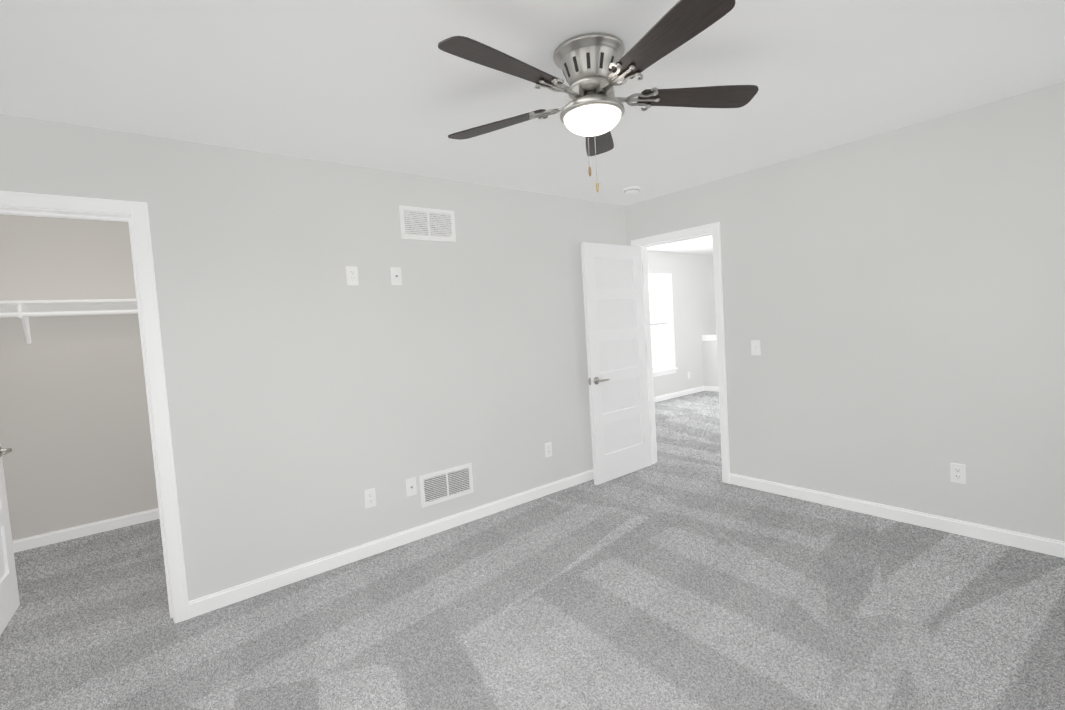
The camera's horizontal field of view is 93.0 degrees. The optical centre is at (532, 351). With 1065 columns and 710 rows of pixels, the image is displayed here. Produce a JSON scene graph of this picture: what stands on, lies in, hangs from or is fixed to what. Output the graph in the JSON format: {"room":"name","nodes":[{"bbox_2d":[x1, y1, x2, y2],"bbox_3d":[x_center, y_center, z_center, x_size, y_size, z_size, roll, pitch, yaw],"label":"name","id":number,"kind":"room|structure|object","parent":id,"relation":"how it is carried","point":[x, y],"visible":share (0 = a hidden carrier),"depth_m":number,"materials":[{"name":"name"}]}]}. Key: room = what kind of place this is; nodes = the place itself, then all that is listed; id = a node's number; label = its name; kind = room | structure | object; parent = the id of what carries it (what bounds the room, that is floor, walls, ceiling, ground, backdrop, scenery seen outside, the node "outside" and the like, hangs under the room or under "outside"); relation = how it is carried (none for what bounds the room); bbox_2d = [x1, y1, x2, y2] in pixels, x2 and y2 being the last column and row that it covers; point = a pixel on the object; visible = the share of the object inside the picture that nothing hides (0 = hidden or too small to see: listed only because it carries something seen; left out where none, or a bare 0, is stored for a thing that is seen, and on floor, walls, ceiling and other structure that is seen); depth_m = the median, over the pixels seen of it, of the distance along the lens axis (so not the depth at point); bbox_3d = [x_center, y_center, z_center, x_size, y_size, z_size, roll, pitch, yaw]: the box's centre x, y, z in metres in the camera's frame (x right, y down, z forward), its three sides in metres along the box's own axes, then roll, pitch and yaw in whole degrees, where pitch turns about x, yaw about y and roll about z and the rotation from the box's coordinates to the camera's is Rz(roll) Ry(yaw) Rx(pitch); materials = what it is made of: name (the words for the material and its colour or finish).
{"room":"empty bedroom","nodes":[
{"label":"empty bedroom","id":0,"kind":"room"},
{"bbox_2d":[0,214,157,540],"bbox_3d":[-3.314,0.166,3.997,2.490,2.440,0.120,-6,4,-39],"label":"wall","id":1,"kind":"structure","parent":0,"point":[75,434],"depth_m":3.78,"materials":[{"name":"paint"}]},
{"bbox_2d":[0,299,137,343],"bbox_3d":[-3.205,-0.237,3.809,2.250,0.289,0.305,-6,4,-39],"label":"shelf","id":2,"kind":"object","parent":1,"relation":"attached to","point":[23,310],"visible":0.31,"depth_m":3.64,"materials":[{"name":"white plastic"}]},
{"bbox_2d":[0,114,627,601],"bbox_3d":[-1.016,0.062,3.296,5.190,2.440,0.140,-6,4,-39],"label":"wall","id":3,"kind":"structure","parent":0,"point":[312,396],"depth_m":3.05,"materials":[{"name":"grey paint"}]},
{"bbox_2d":[0,444,19,634],"bbox_3d":[-2.733,0.413,2.454,0.139,2.030,0.782,-6,4,-34],"label":"closet door","id":4,"kind":"structure","parent":3,"relation":"in","point":[9,600],"depth_m":2.72,"materials":[{"name":"white painted wood"},{"name":"brushed nickel"}]},
{"bbox_2d":[0,191,189,623],"bbox_3d":[-2.216,0.358,2.327,0.877,2.107,0.180,-6,4,-39],"label":"door frame","id":5,"kind":"structure","parent":3,"relation":"attached to","point":[134,215],"depth_m":2.50,"materials":[{"name":"white wood"}]},
{"bbox_2d":[346,266,358,284],"bbox_3d":[-1.111,-0.466,3.121,0.070,0.115,0.008,-6,4,-39],"label":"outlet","id":6,"kind":"object","parent":3,"relation":"attached to","point":[352,274],"visible":1,"depth_m":3.12,"materials":[{"name":"white plastic"}]},
{"bbox_2d":[364,488,375,507],"bbox_3d":[-1.025,0.929,3.199,0.070,0.115,0.008,-6,4,-39],"label":"electrical outlet","id":7,"kind":"object","parent":3,"relation":"attached to","point":[370,497],"visible":1,"depth_m":3.19,"materials":[{"name":"white plastic"}]},
{"bbox_2d":[390,267,401,284],"bbox_3d":[-0.884,-0.490,3.296,0.070,0.115,0.020,-6,4,-39],"label":"outlet","id":8,"kind":"object","parent":3,"relation":"attached to","point":[396,278],"visible":1,"depth_m":3.30,"materials":[{"name":"white plastic"}]},
{"bbox_2d":[406,477,416,496],"bbox_3d":[-0.804,0.906,3.369,0.070,0.115,0.020,-6,4,-39],"label":"outlet","id":9,"kind":"object","parent":3,"relation":"attached to","point":[411,489],"visible":1,"depth_m":3.37,"materials":[{"name":"white plastic"}]},
{"bbox_2d":[399,205,455,241],"bbox_3d":[-0.707,-0.866,3.446,0.410,0.215,0.008,-6,4,-39],"label":"air vent","id":10,"kind":"object","parent":3,"relation":"in","point":[417,223],"visible":1,"depth_m":3.44,"materials":[{"name":"white plastic"}]},
{"bbox_2d":[419,463,473,507],"bbox_3d":[-0.595,0.935,3.546,0.410,0.215,0.008,-6,4,-39],"label":"air vent","id":11,"kind":"object","parent":3,"relation":"in","point":[444,485],"visible":1,"depth_m":3.54,"materials":[{"name":"white plastic"}]},
{"bbox_2d":[12,386,1064,617],"bbox_3d":[1.229,1.060,4.084,9.250,0.085,5.470,-6,4,-39],"label":"baseboard","id":12,"kind":"structure","parent":3,"relation":"attached to","point":[253,588],"depth_m":3.31,"materials":[{"name":"white wood"}]},
{"bbox_2d":[545,442,551,456],"bbox_3d":[0.132,0.805,4.134,0.070,0.115,0.008,-6,4,-39],"label":"electrical outlet","id":13,"kind":"object","parent":3,"relation":"attached to","point":[548,449],"visible":1,"depth_m":4.13,"materials":[{"name":"white plastic"}]},
{"bbox_2d":[0,391,1064,709],"bbox_3d":[1.188,1.157,4.051,9.370,0.100,5.710,-6,4,-39],"label":"floor","id":14,"kind":"structure","parent":0,"point":[678,575],"depth_m":2.41,"materials":[{"name":"carpet"}]},
{"bbox_2d":[0,0,1064,254],"bbox_3d":[1.503,-1.434,4.292,10.590,0.120,5.710,-6,4,-39],"label":"ceiling","id":15,"kind":"structure","parent":0,"point":[384,84],"depth_m":2.14,"materials":[{"name":"white paint"}]},
{"bbox_2d":[438,0,757,191],"bbox_3d":[0.212,-0.880,1.948,1.267,0.565,1.300,-6,4,-39],"label":"ceiling fan","id":16,"kind":"object","parent":15,"relation":"hanging from","point":[590,65],"visible":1,"depth_m":1.88,"materials":[{"name":"black wood"}]},
{"bbox_2d":[623,186,639,194],"bbox_3d":[0.805,-1.301,4.103,0.136,0.039,0.136,-6,4,-39],"label":"smoke detector","id":17,"kind":"object","parent":15,"relation":"attached to","point":[632,190],"visible":1,"depth_m":4.06,"materials":[{"name":"white plastic"}]},
{"bbox_2d":[647,251,715,396],"bbox_3d":[1.776,-0.380,8.115,5.250,2.440,0.120,-6,4,-39],"label":"wall","id":18,"kind":"structure","parent":0,"point":[693,294],"depth_m":8.76,"materials":[{"name":"grey paint"}]},
{"bbox_2d":[648,273,677,376],"bbox_3d":[1.928,-0.424,8.208,1.114,1.666,0.165,-6,4,-39],"label":"window","id":19,"kind":"structure","parent":18,"relation":"in","point":[662,321],"depth_m":8.42,"materials":[{"name":"white glass"}]},
{"bbox_2d":[701,334,718,391],"bbox_3d":[4.151,0.808,7.909,0.155,2.200,3.200,-6,4,-39],"label":"wall","id":20,"kind":"structure","parent":0,"point":[710,362],"depth_m":8.97,"materials":[{"name":"grey paint"}]},
{"bbox_2d":[626,81,1064,541],"bbox_3d":[2.121,-0.141,3.436,0.120,2.440,3.590,-6,4,-39],"label":"wall","id":21,"kind":"structure","parent":0,"point":[894,302],"depth_m":3.10,"materials":[{"name":"grey paint"}]},
{"bbox_2d":[581,242,651,484],"bbox_3d":[0.766,0.084,4.460,0.794,2.030,0.139,-6,4,-40],"label":"bedroom door","id":22,"kind":"structure","parent":21,"relation":"in","point":[616,347],"depth_m":4.42,"materials":[{"name":"white painted wood"},{"name":"brushed nickel"}]},
{"bbox_2d":[631,222,729,483],"bbox_3d":[1.317,0.020,4.451,0.160,2.107,0.889,-6,4,-39],"label":"door frame","id":23,"kind":"structure","parent":21,"relation":"attached to","point":[712,229],"depth_m":4.14,"materials":[{"name":"white wood"}]},
{"bbox_2d":[751,340,760,354],"bbox_3d":[1.699,-0.026,3.859,0.023,0.115,0.070,-6,4,-39],"label":"light switch","id":24,"kind":"object","parent":21,"relation":"attached to","point":[755,347],"visible":1,"depth_m":3.86,"materials":[{"name":"white plastic"}]},
{"bbox_2d":[950,463,965,483],"bbox_3d":[2.503,0.718,2.975,0.008,0.115,0.070,-6,4,-39],"label":"outlet","id":25,"kind":"object","parent":21,"relation":"attached to","point":[957,473],"visible":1,"depth_m":2.97,"materials":[{"name":"white plastic"}]}
]}

